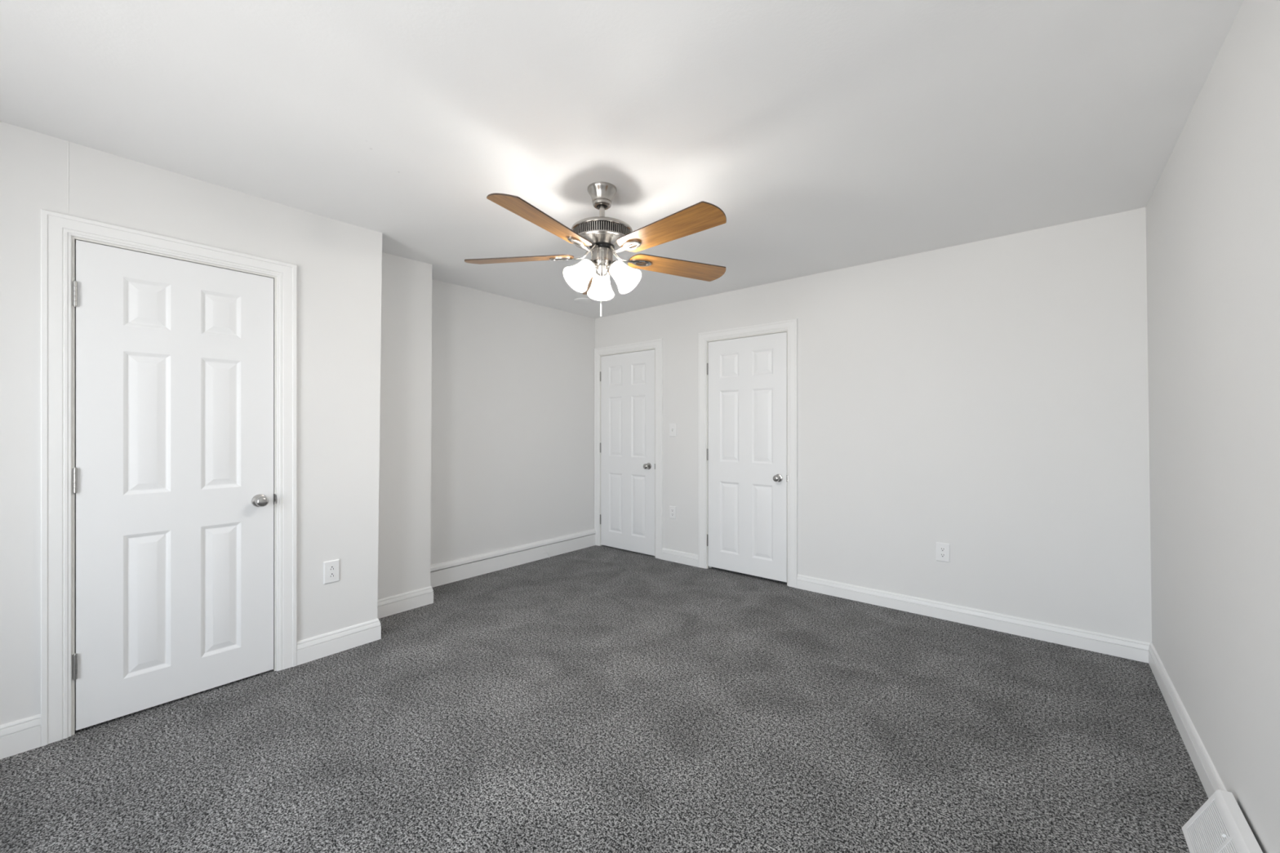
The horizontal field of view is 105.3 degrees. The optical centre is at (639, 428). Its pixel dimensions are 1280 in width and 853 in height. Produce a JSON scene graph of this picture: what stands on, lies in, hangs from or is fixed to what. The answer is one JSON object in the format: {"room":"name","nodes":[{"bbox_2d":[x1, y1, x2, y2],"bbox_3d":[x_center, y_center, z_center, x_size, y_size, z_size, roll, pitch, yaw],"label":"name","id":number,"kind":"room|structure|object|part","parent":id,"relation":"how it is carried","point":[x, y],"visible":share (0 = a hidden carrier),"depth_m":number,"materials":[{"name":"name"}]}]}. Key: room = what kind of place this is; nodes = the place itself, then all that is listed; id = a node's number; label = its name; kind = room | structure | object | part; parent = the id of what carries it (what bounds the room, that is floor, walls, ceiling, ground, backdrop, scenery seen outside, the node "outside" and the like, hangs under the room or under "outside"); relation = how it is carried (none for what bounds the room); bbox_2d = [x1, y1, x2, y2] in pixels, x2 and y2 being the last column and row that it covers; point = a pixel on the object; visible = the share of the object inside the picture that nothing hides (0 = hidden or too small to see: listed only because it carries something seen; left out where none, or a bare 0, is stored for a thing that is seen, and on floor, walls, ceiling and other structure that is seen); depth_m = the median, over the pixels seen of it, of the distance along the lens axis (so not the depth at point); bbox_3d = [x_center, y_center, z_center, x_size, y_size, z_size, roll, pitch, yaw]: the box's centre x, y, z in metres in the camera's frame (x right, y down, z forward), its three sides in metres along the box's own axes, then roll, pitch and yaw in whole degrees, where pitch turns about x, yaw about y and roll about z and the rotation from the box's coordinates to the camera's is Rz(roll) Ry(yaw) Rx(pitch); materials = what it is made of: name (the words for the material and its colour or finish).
{"room":"empty bedroom","nodes":[
{"label":"empty bedroom","id":0,"kind":"room"},
{"bbox_2d":[0,120,382,724],"bbox_3d":[-2.527,-0.031,1.885,0.141,2.620,2.880,0,0,40],"label":"wall","id":1,"kind":"structure","parent":0,"point":[339,264],"depth_m":2.36,"materials":[{"name":"white paint"}]},
{"bbox_2d":[0,713,40,759],"bbox_3d":[-2.851,1.196,1.372,0.016,0.125,1.476,0,0,40],"label":"baseboard","id":2,"kind":"structure","parent":1,"relation":"attached to","point":[21,735],"depth_m":1.90,"materials":[{"name":"white paint"}]},
{"bbox_2d":[40,208,297,746],"bbox_3d":[-2.153,0.193,2.312,0.142,2.132,0.862,0,0,40],"label":"door frame","id":3,"kind":"structure","parent":1,"relation":"attached to","point":[60,232],"depth_m":2.00,"materials":[{"name":"white paint"}]},
{"bbox_3d":[-1.899,0.365,2.539,0.017,0.060,0.008,0,0,8],"label":"strike plate","id":4,"kind":"part","parent":3,"relation":"part of","materials":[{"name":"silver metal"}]},
{"bbox_2d":[71,240,274,730],"bbox_3d":[-2.104,0.232,2.262,0.104,2.027,0.685,0,0,40],"label":"door","id":5,"kind":"structure","parent":1,"relation":"in","point":[172,477],"depth_m":2.23,"materials":[{"name":"white paint"}]},
{"bbox_3d":[-1.912,0.365,2.466,0.068,0.065,0.065,0,0,40],"label":"knob","id":6,"kind":"part","parent":5,"relation":"part of","materials":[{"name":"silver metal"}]},
{"bbox_2d":[323,559,339,584],"bbox_3d":[-1.726,0.799,2.736,0.009,0.123,0.079,0,0,40],"label":"wall outlet","id":7,"kind":"object","parent":1,"relation":"attached to","point":[331,568],"visible":1,"depth_m":2.73,"materials":[{"name":"white plastic"}]},
{"bbox_2d":[328,572,335,577],"bbox_3d":[-1.724,0.818,2.733,0.002,0.028,0.034,0,0,40],"label":"receptacle","id":8,"kind":"object","parent":7,"relation":"attached to","point":[331,575],"depth_m":2.73,"materials":[{"name":"white plastic"}]},
{"bbox_2d":[328,565,335,571],"bbox_3d":[-1.724,0.779,2.733,0.002,0.028,0.034,0,0,40],"label":"receptacle","id":9,"kind":"object","parent":7,"relation":"attached to","point":[331,568],"depth_m":2.73,"materials":[{"name":"white plastic"}]},
{"bbox_2d":[297,618,381,665],"bbox_3d":[-1.825,1.198,2.876,0.354,0.122,0.427,0,0,40],"label":"baseboard","id":10,"kind":"structure","parent":1,"relation":"attached to","point":[316,647],"depth_m":2.75,"materials":[{"name":"white paint"}]},
{"bbox_2d":[377,252,431,599],"bbox_3d":[-1.718,-0.031,3.376,0.396,2.620,0.875,0,0,5],"label":"wall","id":11,"kind":"structure","parent":0,"point":[404,539],"depth_m":3.39,"materials":[{"name":"white paint"}]},
{"bbox_2d":[430,279,595,564],"bbox_3d":[-1.151,-0.031,4.511,0.001,2.620,2.279,0,0,40],"label":"wall","id":12,"kind":"structure","parent":0,"point":[513,404],"depth_m":4.46,"materials":[{"name":"white paint"}]},
{"bbox_2d":[377,528,595,618],"bbox_3d":[-1.151,1.171,4.228,0.361,0.175,2.513,0,0,40],"label":"baseboard","id":13,"kind":"structure","parent":12,"relation":"attached to","point":[446,572],"depth_m":4.21,"materials":[{"name":"white paint"}]},
{"bbox_2d":[0,545,1208,852],"bbox_3d":[-0.579,1.284,1.927,4.850,0.050,6.029,0,0,40],"label":"floor","id":14,"kind":"structure","parent":0,"point":[603,699],"depth_m":1.97,"materials":[{"name":"grey carpet"}]},
{"bbox_2d":[1182,789,1262,852],"bbox_3d":[1.615,1.176,1.348,0.104,0.165,0.400,0,0,40],"label":"floor vent","id":15,"kind":"object","parent":14,"relation":"in","point":[1220,825],"visible":1,"depth_m":1.41,"materials":[{"name":"white metal"}]},
{"bbox_3d":[1.604,1.178,1.357,0.069,0.141,0.400,0,0,40],"label":"plate","id":16,"kind":"part","parent":15,"relation":"part of","materials":[{"name":"white metal"}]},
{"bbox_2d":[0,0,1243,318],"bbox_3d":[-0.544,-1.191,1.930,4.700,0.026,5.779,0,0,40],"label":"ceiling","id":17,"kind":"structure","parent":0,"point":[827,135],"depth_m":1.85,"materials":[{"name":"paint"}]},
{"bbox_2d":[464,182,726,316],"bbox_3d":[-0.173,-0.875,2.403,1.374,0.652,1.392,0,0,40],"label":"ceiling fan","id":18,"kind":"object","parent":17,"relation":"hanging from","point":[602,236],"visible":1,"depth_m":2.36,"materials":[{"name":"brown wood"}]},
{"bbox_3d":[-0.623,-0.875,2.519,0.580,0.006,0.160,0,12,10],"label":"blade","id":19,"kind":"part","parent":18,"relation":"part of","materials":[{"name":"brown wood"}]},
{"bbox_3d":[-0.395,-0.868,2.055,0.160,0.006,0.580,14,7,27],"label":"blade","id":20,"kind":"part","parent":18,"relation":"part of","materials":[{"name":"brown wood"}]},
{"bbox_3d":[-0.290,-0.747,2.368,0.159,0.159,0.143,0,0,-37],"label":"lamp shade","id":21,"kind":"part","parent":18,"relation":"part of","materials":[{"name":"white glass"}]},
{"bbox_3d":[-0.272,-0.770,2.382,0.070,0.071,0.051,0,0,-37],"label":"bulb","id":22,"kind":"part","parent":18,"relation":"part of","materials":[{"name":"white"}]},
{"bbox_3d":[-0.252,-0.877,2.879,0.160,0.006,0.580,-12,2,-8],"label":"blade","id":23,"kind":"part","parent":18,"relation":"part of","materials":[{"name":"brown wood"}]},
{"bbox_3d":[-0.205,-0.747,2.569,0.143,0.159,0.159,0,0,-7],"label":"lamp shade","id":24,"kind":"part","parent":18,"relation":"part of","materials":[{"name":"white glass"}]},
{"bbox_3d":[-0.181,-0.762,2.389,0.011,0.231,0.010,0,0,40],"label":"pull chain","id":25,"kind":"part","parent":18,"relation":"part of","materials":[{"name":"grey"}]},
{"bbox_3d":[-0.074,-0.747,2.395,0.159,0.159,0.143,0,0,23],"label":"lamp shade","id":26,"kind":"part","parent":18,"relation":"part of","materials":[{"name":"white glass"}]},
{"bbox_3d":[0.117,-0.865,2.128,0.160,0.006,0.580,17,-11,-43],"label":"blade","id":27,"kind":"part","parent":18,"relation":"part of","materials":[{"name":"brown wood"}]},
{"bbox_3d":[0.205,-0.871,2.638,0.580,0.006,0.160,0,-12,-26],"label":"blade","id":28,"kind":"part","parent":18,"relation":"part of","materials":[{"name":"brown wood"}]},
{"bbox_2d":[595,207,1151,642],"bbox_3d":[1.198,-0.031,4.005,4.664,2.620,0.140,0,0,40],"label":"wall","id":29,"kind":"structure","parent":0,"point":[988,399],"depth_m":3.15,"materials":[{"name":"white paint"}]},
{"bbox_2d":[600,349,654,555],"bbox_3d":[-0.152,0.232,5.012,0.748,2.026,0.104,0,0,40],"label":"door","id":30,"kind":"structure","parent":29,"relation":"in","point":[627,444],"depth_m":5.00,"materials":[{"name":"white paint"}]},
{"bbox_3d":[0.066,0.368,4.809,0.065,0.065,0.068,0,0,40],"label":"knob","id":31,"kind":"part","parent":30,"relation":"part of","materials":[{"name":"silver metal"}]},
{"bbox_2d":[594,338,662,559],"bbox_3d":[-0.099,0.193,5.059,0.919,2.132,0.142,0,0,40],"label":"door frame","id":32,"kind":"structure","parent":29,"relation":"attached to","point":[656,344],"depth_m":4.79,"materials":[{"name":"white paint"}]},
{"bbox_2d":[669,423,675,436],"bbox_3d":[0.306,0.010,4.641,0.074,0.124,0.019,0,0,40],"label":"light switch","id":33,"kind":"object","parent":29,"relation":"attached to","point":[672,426],"visible":1,"depth_m":4.64,"materials":[{"name":"white plastic"}]},
{"bbox_2d":[669,506,675,519],"bbox_3d":[0.311,0.794,4.644,0.075,0.118,0.009,0,0,40],"label":"wall outlet","id":34,"kind":"object","parent":29,"relation":"attached to","point":[672,508],"visible":1,"depth_m":4.64,"materials":[{"name":"white plastic"}]},
{"bbox_2d":[662,547,697,567],"bbox_3d":[0.376,1.205,4.585,0.415,0.108,0.016,0,0,40],"label":"baseboard","id":35,"kind":"structure","parent":29,"relation":"attached to","point":[686,558],"depth_m":4.58,"materials":[{"name":"white paint"}]},
{"bbox_2d":[706,332,786,582],"bbox_3d":[0.883,0.227,4.155,0.751,2.016,0.104,0,0,40],"label":"door","id":36,"kind":"structure","parent":29,"relation":"in","point":[747,449],"depth_m":4.14,"materials":[{"name":"white paint"}]},
{"bbox_3d":[1.108,0.399,3.946,0.065,0.065,0.068,0,0,40],"label":"knob","id":37,"kind":"part","parent":36,"relation":"part of","materials":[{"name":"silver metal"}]},
{"bbox_2d":[697,318,797,588],"bbox_3d":[0.930,0.193,4.207,0.921,2.132,0.142,0,0,40],"label":"door frame","id":38,"kind":"structure","parent":29,"relation":"attached to","point":[790,326],"depth_m":4.05,"materials":[{"name":"white paint"}]},
{"bbox_2d":[935,542,950,562],"bbox_3d":[2.007,0.818,3.239,0.079,0.123,0.009,0,0,40],"label":"wall outlet","id":39,"kind":"object","parent":29,"relation":"attached to","point":[942,550],"visible":1,"depth_m":3.24,"materials":[{"name":"white plastic"}]},
{"bbox_2d":[939,553,945,557],"bbox_3d":[2.005,0.837,3.236,0.034,0.028,0.002,0,0,40],"label":"receptacle","id":40,"kind":"object","parent":39,"relation":"attached to","point":[941,555],"depth_m":3.24,"materials":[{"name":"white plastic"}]},
{"bbox_2d":[939,546,945,551],"bbox_3d":[2.005,0.798,3.236,0.034,0.028,0.002,0,0,40],"label":"receptacle","id":41,"kind":"object","parent":39,"relation":"attached to","point":[941,548],"depth_m":3.24,"materials":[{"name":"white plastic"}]},
{"bbox_2d":[796,573,1151,663],"bbox_3d":[1.997,1.205,3.243,1.953,0.108,0.016,0,0,40],"label":"baseboard","id":42,"kind":"structure","parent":29,"relation":"attached to","point":[1115,646],"depth_m":3.07,"materials":[{"name":"white paint"}]},
{"bbox_2d":[1146,0,1279,852],"bbox_3d":[1.061,-0.031,0.601,0.028,2.620,5.479,0,0,40],"label":"wall","id":43,"kind":"structure","parent":0,"point":[1213,209],"depth_m":1.52,"materials":[{"name":"white paint"}]},
{"bbox_2d":[1148,642,1226,798],"bbox_3d":[2.265,1.203,2.048,0.016,0.112,1.506,0,0,40],"label":"baseboard","id":44,"kind":"structure","parent":43,"relation":"attached to","point":[1211,780],"depth_m":1.93,"materials":[{"name":"white paint"}]}
]}

